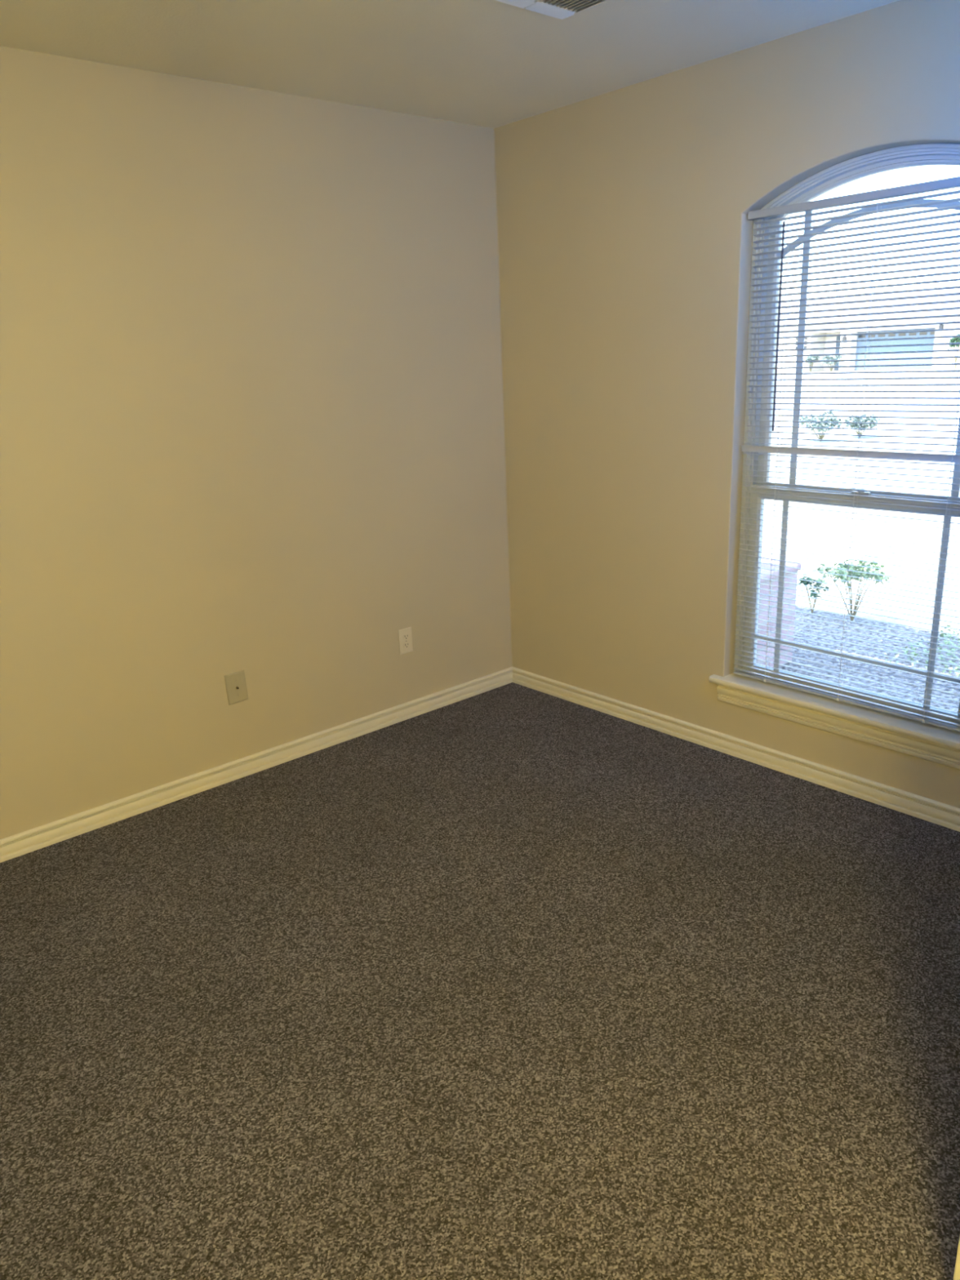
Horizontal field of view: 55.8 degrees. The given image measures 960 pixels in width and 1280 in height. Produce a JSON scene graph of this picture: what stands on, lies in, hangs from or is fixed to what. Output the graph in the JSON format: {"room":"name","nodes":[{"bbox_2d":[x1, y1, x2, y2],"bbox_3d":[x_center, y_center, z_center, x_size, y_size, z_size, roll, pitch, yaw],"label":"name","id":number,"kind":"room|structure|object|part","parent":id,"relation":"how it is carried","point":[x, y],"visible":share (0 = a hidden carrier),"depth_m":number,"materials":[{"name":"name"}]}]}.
{"room":"empty bedroom","nodes":[
{"label":"empty bedroom","id":0,"kind":"room"},
{"bbox_2d":[0,45,511,839],"bbox_3d":[-1.226,-0.536,3.124,3.450,2.540,0.140,-17,22,-38],"label":"wall","id":1,"kind":"structure","parent":0,"point":[251,413],"depth_m":3.26,"materials":[{"name":"beige paint"}]},
{"bbox_2d":[224,670,248,705],"bbox_3d":[-0.932,0.183,3.479,0.081,0.120,0.017,-19,23,-38],"label":"cable wall plate","id":2,"kind":"object","parent":1,"relation":"attached to","point":[235,682],"visible":1,"depth_m":3.48,"materials":[{"name":"beige plastic"}]},
{"bbox_2d":[0,666,512,862],"bbox_3d":[-1.126,0.560,3.404,3.450,0.073,0.016,-17,22,-38],"label":"baseboard","id":3,"kind":"structure","parent":1,"relation":"attached to","point":[15,846],"depth_m":3.53,"materials":[{"name":"beige paint"}]},
{"bbox_2d":[398,626,413,654],"bbox_3d":[-0.326,0.004,3.990,0.070,0.114,0.008,-17,22,-38],"label":"electrical outlet","id":4,"kind":"object","parent":1,"relation":"attached to","point":[405,635],"visible":1,"depth_m":3.99,"materials":[{"name":"beige plastic"}]},
{"bbox_2d":[402,633,408,639],"bbox_3d":[-0.325,-0.014,3.982,0.034,0.025,0.003,-17,22,-38],"label":"receptacle","id":5,"kind":"object","parent":4,"relation":"attached to","point":[405,636],"depth_m":3.98,"materials":[{"name":"white plastic"}]},
{"bbox_2d":[403,641,409,648],"bbox_3d":[-0.324,0.023,3.994,0.034,0.025,0.003,-17,22,-38],"label":"receptacle","id":6,"kind":"object","parent":4,"relation":"attached to","point":[406,644],"depth_m":3.99,"materials":[{"name":"white plastic"}]},
{"bbox_2d":[0,0,899,128],"bbox_3d":[0.198,-1.401,1.221,3.610,0.120,4.440,-17,22,-38],"label":"ceiling","id":7,"kind":"structure","parent":0,"point":[491,64],"depth_m":2.69,"materials":[{"name":"paint"}]},
{"bbox_2d":[495,0,606,19],"bbox_3d":[0.194,-1.687,2.363,0.330,0.013,0.250,-17,22,-38],"label":"ceiling vent","id":8,"kind":"object","parent":7,"relation":"in","point":[559,9],"visible":1,"depth_m":2.45,"materials":[{"name":"grey metal"}]},
{"bbox_3d":[0.066,-1.689,2.394,0.147,0.010,0.011,-17,22,-38],"label":"louver blade","id":9,"kind":"part","parent":8,"relation":"part of","materials":[{"name":"white metal"}]},
{"bbox_3d":[0.072,-1.687,2.387,0.147,0.010,0.011,-17,22,-38],"label":"louver blade","id":10,"kind":"part","parent":8,"relation":"part of","materials":[{"name":"white metal"}]},
{"bbox_3d":[0.078,-1.685,2.380,0.147,0.010,0.011,-17,22,-38],"label":"louver blade","id":11,"kind":"part","parent":8,"relation":"part of","materials":[{"name":"white metal"}]},
{"bbox_3d":[0.084,-1.684,2.373,0.147,0.010,0.011,-17,22,-38],"label":"louver blade","id":12,"kind":"part","parent":8,"relation":"part of","materials":[{"name":"white metal"}]},
{"bbox_3d":[0.091,-1.682,2.366,0.147,0.010,0.011,-17,22,-38],"label":"louver blade","id":13,"kind":"part","parent":8,"relation":"part of","materials":[{"name":"white metal"}]},
{"bbox_3d":[0.180,-1.724,2.489,0.147,0.010,0.011,-17,22,-38],"label":"louver blade","id":14,"kind":"part","parent":8,"relation":"part of","materials":[{"name":"white metal"}]},
{"bbox_3d":[0.186,-1.722,2.482,0.147,0.010,0.011,-17,22,-38],"label":"louver blade","id":15,"kind":"part","parent":8,"relation":"part of","materials":[{"name":"white metal"}]},
{"bbox_3d":[0.193,-1.720,2.475,0.147,0.010,0.011,-17,22,-38],"label":"louver blade","id":16,"kind":"part","parent":8,"relation":"part of","materials":[{"name":"white metal"}]},
{"bbox_3d":[0.199,-1.718,2.468,0.147,0.010,0.011,-17,22,-38],"label":"louver blade","id":17,"kind":"part","parent":8,"relation":"part of","materials":[{"name":"white metal"}]},
{"bbox_3d":[0.205,-1.716,2.461,0.147,0.010,0.011,-17,22,-38],"label":"louver blade","id":18,"kind":"part","parent":8,"relation":"part of","materials":[{"name":"white metal"}]},
{"bbox_3d":[0.234,-1.698,2.397,0.011,0.010,0.111,-17,22,-38],"label":"louver blade","id":19,"kind":"part","parent":8,"relation":"part of","materials":[{"name":"white metal"}]},
{"bbox_3d":[0.246,-1.701,2.407,0.011,0.010,0.111,-17,22,-38],"label":"louver blade","id":20,"kind":"part","parent":8,"relation":"part of","materials":[{"name":"white metal"}]},
{"bbox_3d":[0.257,-1.705,2.416,0.011,0.010,0.111,-17,22,-38],"label":"louver blade","id":21,"kind":"part","parent":8,"relation":"part of","materials":[{"name":"white metal"}]},
{"bbox_3d":[0.269,-1.708,2.426,0.011,0.010,0.111,-17,22,-38],"label":"louver blade","id":22,"kind":"part","parent":8,"relation":"part of","materials":[{"name":"white metal"}]},
{"bbox_3d":[0.281,-1.712,2.436,0.011,0.010,0.111,-17,22,-38],"label":"louver blade","id":23,"kind":"part","parent":8,"relation":"part of","materials":[{"name":"white metal"}]},
{"bbox_3d":[0.292,-1.715,2.445,0.011,0.010,0.111,-17,22,-38],"label":"louver blade","id":24,"kind":"part","parent":8,"relation":"part of","materials":[{"name":"white metal"}]},
{"bbox_3d":[0.304,-1.719,2.455,0.011,0.010,0.111,-17,22,-38],"label":"louver blade","id":25,"kind":"part","parent":8,"relation":"part of","materials":[{"name":"white metal"}]},
{"bbox_2d":[0,682,959,1279],"bbox_3d":[0.293,1.063,1.879,3.450,0.100,4.300,-17,22,-38],"label":"floor","id":26,"kind":"structure","parent":0,"point":[510,981],"depth_m":2.19,"materials":[{"name":"carpet"}]},
{"bbox_2d":[493,0,959,808],"bbox_3d":[1.551,-0.526,2.693,0.170,2.540,4.440,-17,22,-38],"label":"wall","id":27,"kind":"structure","parent":0,"point":[625,231],"depth_m":3.45,"materials":[{"name":"beige paint"}]},
{"bbox_2d":[493,132,512,666],"bbox_3d":[0.109,-0.990,4.121,0.008,2.350,0.008,-17,22,-38],"label":"trim","id":28,"kind":"structure","parent":27,"relation":"attached to","point":[494,132],"depth_m":4.07,"materials":[{"name":"beige paint"}]},
{"bbox_2d":[512,666,959,831],"bbox_3d":[1.068,0.440,3.477,0.016,0.073,2.765,-17,22,-38],"label":"baseboard","id":29,"kind":"structure","parent":27,"relation":"attached to","point":[929,810],"depth_m":3.47,"materials":[{"name":"beige paint"}]},
{"bbox_2d":[709,673,959,749],"bbox_3d":[1.269,0.239,3.218,0.116,0.025,1.000,-17,22,-38],"label":"window sill","id":30,"kind":"structure","parent":27,"relation":"attached to","point":[926,731],"depth_m":3.17,"materials":[{"name":"beige paint"}]},
{"bbox_2d":[716,684,959,768],"bbox_3d":[1.245,0.294,3.211,0.016,0.074,0.946,-17,22,-38],"label":"trim","id":31,"kind":"structure","parent":27,"relation":"attached to","point":[918,748],"depth_m":3.17,"materials":[{"name":"beige paint"}]},
{"bbox_2d":[733,142,959,727],"bbox_3d":[1.289,-0.636,3.000,0.090,1.771,0.910,-17,22,-38],"label":"window","id":32,"kind":"structure","parent":27,"relation":"in","point":[838,175],"depth_m":3.13,"materials":[{"name":"grey plastic"}]},
{"bbox_2d":[733,176,959,732],"bbox_3d":[1.236,-0.568,2.969,0.039,1.644,0.893,-17,22,-38],"label":"window blind","id":33,"kind":"object","parent":32,"relation":"attached to","point":[954,182],"visible":1,"depth_m":2.94,"materials":[{"name":"white plastic"}]},
{"bbox_3d":[1.046,-0.621,3.188,0.026,1.609,0.007,-17,22,-38],"label":"ladder cord","id":34,"kind":"part","parent":33,"relation":"part of","materials":[{"name":"white fabric"}]},
{"bbox_3d":[1.274,0.208,3.215,0.023,0.009,0.859,-17,22,-38],"label":"rail","id":35,"kind":"part","parent":33,"relation":"part of","materials":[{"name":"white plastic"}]},
{"bbox_3d":[1.238,-0.564,2.977,0.026,1.609,0.007,-17,22,-38],"label":"ladder cord","id":36,"kind":"part","parent":33,"relation":"part of","materials":[{"name":"white fabric"}]},
{"bbox_3d":[1.435,-0.506,2.761,0.026,1.609,0.007,-17,22,-38],"label":"ladder cord","id":37,"kind":"part","parent":33,"relation":"part of","materials":[{"name":"white fabric"}]},
{"bbox_3d":[1.298,-0.145,3.140,0.030,0.722,0.834,-17,22,-38],"label":"sash","id":38,"kind":"part","parent":32,"relation":"part of","materials":[{"name":"grey plastic"}]},
{"bbox_3d":[1.284,-0.957,2.908,0.026,1.051,0.838,-17,22,-38],"label":"sash","id":39,"kind":"part","parent":32,"relation":"part of","materials":[{"name":"grey plastic"}]},
{"bbox_3d":[0.685,0.031,1.029,3.450,2.540,0.115,-17,22,-38],"label":"wall","id":40,"kind":"structure","parent":0,"visible":0},
{"bbox_2d":[952,1235,959,1279],"bbox_3d":[0.205,0.284,0.671,1.670,2.110,0.132,-17,22,-38],"label":"trim","id":41,"kind":"structure","parent":40,"relation":"attached to","point":[957,1270],"depth_m":1.48,"materials":[{"name":"white paint"}]},
{"label":"outside","id":42,"kind":"structure","parent":0,"visible":0},
{"bbox_2d":[761,368,959,636],"bbox_3d":[24.047,-12.613,43.521,89.830,0.300,150.000,-17,22,-38],"label":"driveway","id":43,"kind":"structure","parent":42,"point":[913,381],"depth_m":9.33,"materials":[{"name":"white concrete"}]},
{"bbox_2d":[803,355,819,372],"bbox_3d":[20.913,-17.463,57.148,1.135,1.111,1.180,-17,22,-38],"label":"shrub","id":44,"kind":"object","parent":43,"relation":"on","point":[811,357],"visible":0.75,"depth_m":56.94,"materials":[{"name":"green plant"}]},
{"bbox_2d":[799,410,845,441],"bbox_3d":[6.339,-3.982,16.895,0.822,0.551,0.850,-17,22,-38],"label":"round shrub","id":45,"kind":"object","parent":43,"relation":"on","point":[802,418],"visible":0.86,"depth_m":16.79,"materials":[{"name":"green plant"}]},
{"bbox_3d":[6.307,-3.911,16.909,0.530,0.410,0.387,-6,18,-12],"label":"stem","id":46,"kind":"part","parent":45,"relation":"part of","materials":[{"name":"brown"}]},
{"bbox_2d":[819,355,844,371],"bbox_3d":[21.725,-17.192,56.211,1.389,1.086,1.409,-17,22,-38],"label":"shrub","id":47,"kind":"object","parent":43,"relation":"on","point":[837,357],"visible":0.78,"depth_m":55.97,"materials":[{"name":"green plant"}]},
{"bbox_2d":[841,413,880,437],"bbox_3d":[7.223,-4.076,17.232,0.709,0.458,0.810,4,18,19],"label":"round shrub","id":48,"kind":"object","parent":43,"relation":"on","point":[850,419],"visible":0.71,"depth_m":17.10,"materials":[{"name":"green plant"}]},
{"bbox_3d":[7.245,-4.023,17.239,0.365,0.350,0.502,2,18,15],"label":"stem","id":49,"kind":"part","parent":48,"relation":"part of","materials":[{"name":"brown"}]},
{"bbox_2d":[775,288,959,372],"bbox_3d":[25.315,-20.125,59.209,10.000,4.600,23.000,-17,22,-38],"label":"house","id":50,"kind":"structure","parent":43,"relation":"on","point":[942,333],"depth_m":55.43,"materials":[{"name":"beige"}]},
{"bbox_3d":[23.183,-18.349,58.021,0.080,2.100,0.900,-17,22,-38],"label":"door","id":51,"kind":"part","parent":50,"relation":"part of","materials":[{"name":"blue"}]},
{"bbox_2d":[878,333,884,337],"bbox_3d":[24.319,-18.451,54.902,0.030,0.190,0.420,-17,22,-38],"label":"light","id":52,"kind":"object","parent":50,"relation":"attached to","point":[880,335],"depth_m":54.89,"materials":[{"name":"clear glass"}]},
{"bbox_3d":[25.070,-17.452,54.532,0.200,2.300,5.000,-17,22,-38],"label":"garage door","id":53,"kind":"part","parent":50,"relation":"part of","materials":[{"name":"blue"}]},
{"bbox_2d":[908,332,916,335],"bbox_3d":[25.549,-18.086,53.555,0.030,0.190,0.420,-17,22,-38],"label":"light","id":54,"kind":"object","parent":50,"relation":"attached to","point":[911,333],"depth_m":53.53,"materials":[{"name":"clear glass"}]},
{"bbox_2d":[919,331,927,335],"bbox_3d":[25.958,-17.964,53.106,0.030,0.190,0.420,-17,22,-38],"label":"light","id":55,"kind":"object","parent":50,"relation":"attached to","point":[920,333],"depth_m":53.09,"materials":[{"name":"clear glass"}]},
{"bbox_2d":[938,324,943,328],"bbox_3d":[26.218,-17.801,51.551,0.230,0.380,0.220,-17,22,-38],"label":"wall lantern","id":56,"kind":"object","parent":50,"relation":"attached to","point":[941,326],"visible":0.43,"depth_m":51.49,"materials":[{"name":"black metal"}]},
{"bbox_2d":[779,606,959,711],"bbox_3d":[2.160,0.348,4.493,2.575,0.030,6.300,-17,22,-38],"label":"mulch bed","id":57,"kind":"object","parent":43,"relation":"on","point":[797,608],"visible":0.02,"depth_m":5.25,"materials":[{"name":"grey gravel"}]},
{"bbox_2d":[755,557,801,666],"bbox_3d":[1.458,-0.161,5.212,0.440,0.575,0.570,-17,22,-38],"label":"brick pier","id":58,"kind":"structure","parent":57,"relation":"on","point":[763,560],"depth_m":5.01,"materials":[{"name":"grey brick"}]},
{"bbox_2d":[797,573,829,613],"bbox_3d":[2.225,-0.299,6.048,0.239,0.253,0.238,-17,22,-38],"label":"young shrub","id":59,"kind":"object","parent":57,"relation":"on","point":[805,583],"visible":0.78,"depth_m":6.03,"materials":[{"name":"green plant"}]},
{"bbox_3d":[2.213,-0.281,6.037,0.104,0.225,0.155,0,18,10],"label":"stem","id":60,"kind":"part","parent":59,"relation":"part of","materials":[{"name":"brown plant"}]},
{"bbox_2d":[813,553,893,621],"bbox_3d":[2.388,-0.334,5.816,0.471,0.444,0.412,8,20,31],"label":"shrub","id":61,"kind":"object","parent":57,"relation":"on","point":[862,569],"visible":0.87,"depth_m":5.73,"materials":[{"name":"green plant"}]},
{"bbox_3d":[2.401,-0.310,5.827,0.230,0.391,0.296,-9,18,-20],"label":"stem","id":62,"kind":"part","parent":61,"relation":"part of","materials":[{"name":"brown plant"}]},
{"bbox_2d":[883,624,959,676],"bbox_3d":[3.102,0.170,4.720,0.884,0.073,1.724,-17,22,-38],"label":"ground cover","id":63,"kind":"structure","parent":57,"relation":"on","point":[944,635],"depth_m":5.14,"materials":[{"name":"green plant"}]},
{"bbox_2d":[944,333,959,369],"bbox_3d":[26.053,-15.740,49.352,1.513,2.018,1.294,-17,22,-38],"label":"shrub","id":64,"kind":"object","parent":43,"relation":"on","point":[955,340],"visible":0.68,"depth_m":49.20,"materials":[{"name":"green plant"}]},
{"bbox_3d":[26.061,-15.649,49.382,0.798,1.825,0.491,-17,22,-38],"label":"stem","id":65,"kind":"part","parent":64,"relation":"part of","materials":[{"name":"brown"}]},
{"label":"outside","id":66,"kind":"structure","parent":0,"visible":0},
{"bbox_2d":[773,422,958,434],"bbox_3d":[2.435,-6.202,25.541,1.500,0.035,150.000,-17,22,-38],"label":"sidewalk","id":67,"kind":"structure","parent":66,"point":[784,424],"depth_m":18.68,"materials":[{"name":"concrete"}]},
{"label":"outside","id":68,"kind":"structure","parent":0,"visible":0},
{"bbox_2d":[774,394,959,417],"bbox_3d":[7.868,-7.848,30.051,9.000,0.032,150.000,-17,22,-38],"label":"street","id":69,"kind":"structure","parent":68,"point":[868,401],"depth_m":25.73,"materials":[{"name":"grey asphalt"}]},
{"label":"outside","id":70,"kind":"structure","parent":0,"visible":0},
{"bbox_2d":[776,368,957,385],"bbox_3d":[15.319,-13.282,46.420,25.000,0.036,8.000,-17,22,-38],"label":"driveway","id":71,"kind":"structure","parent":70,"point":[855,375],"depth_m":48.16,"materials":[{"name":"concrete"}]}
]}

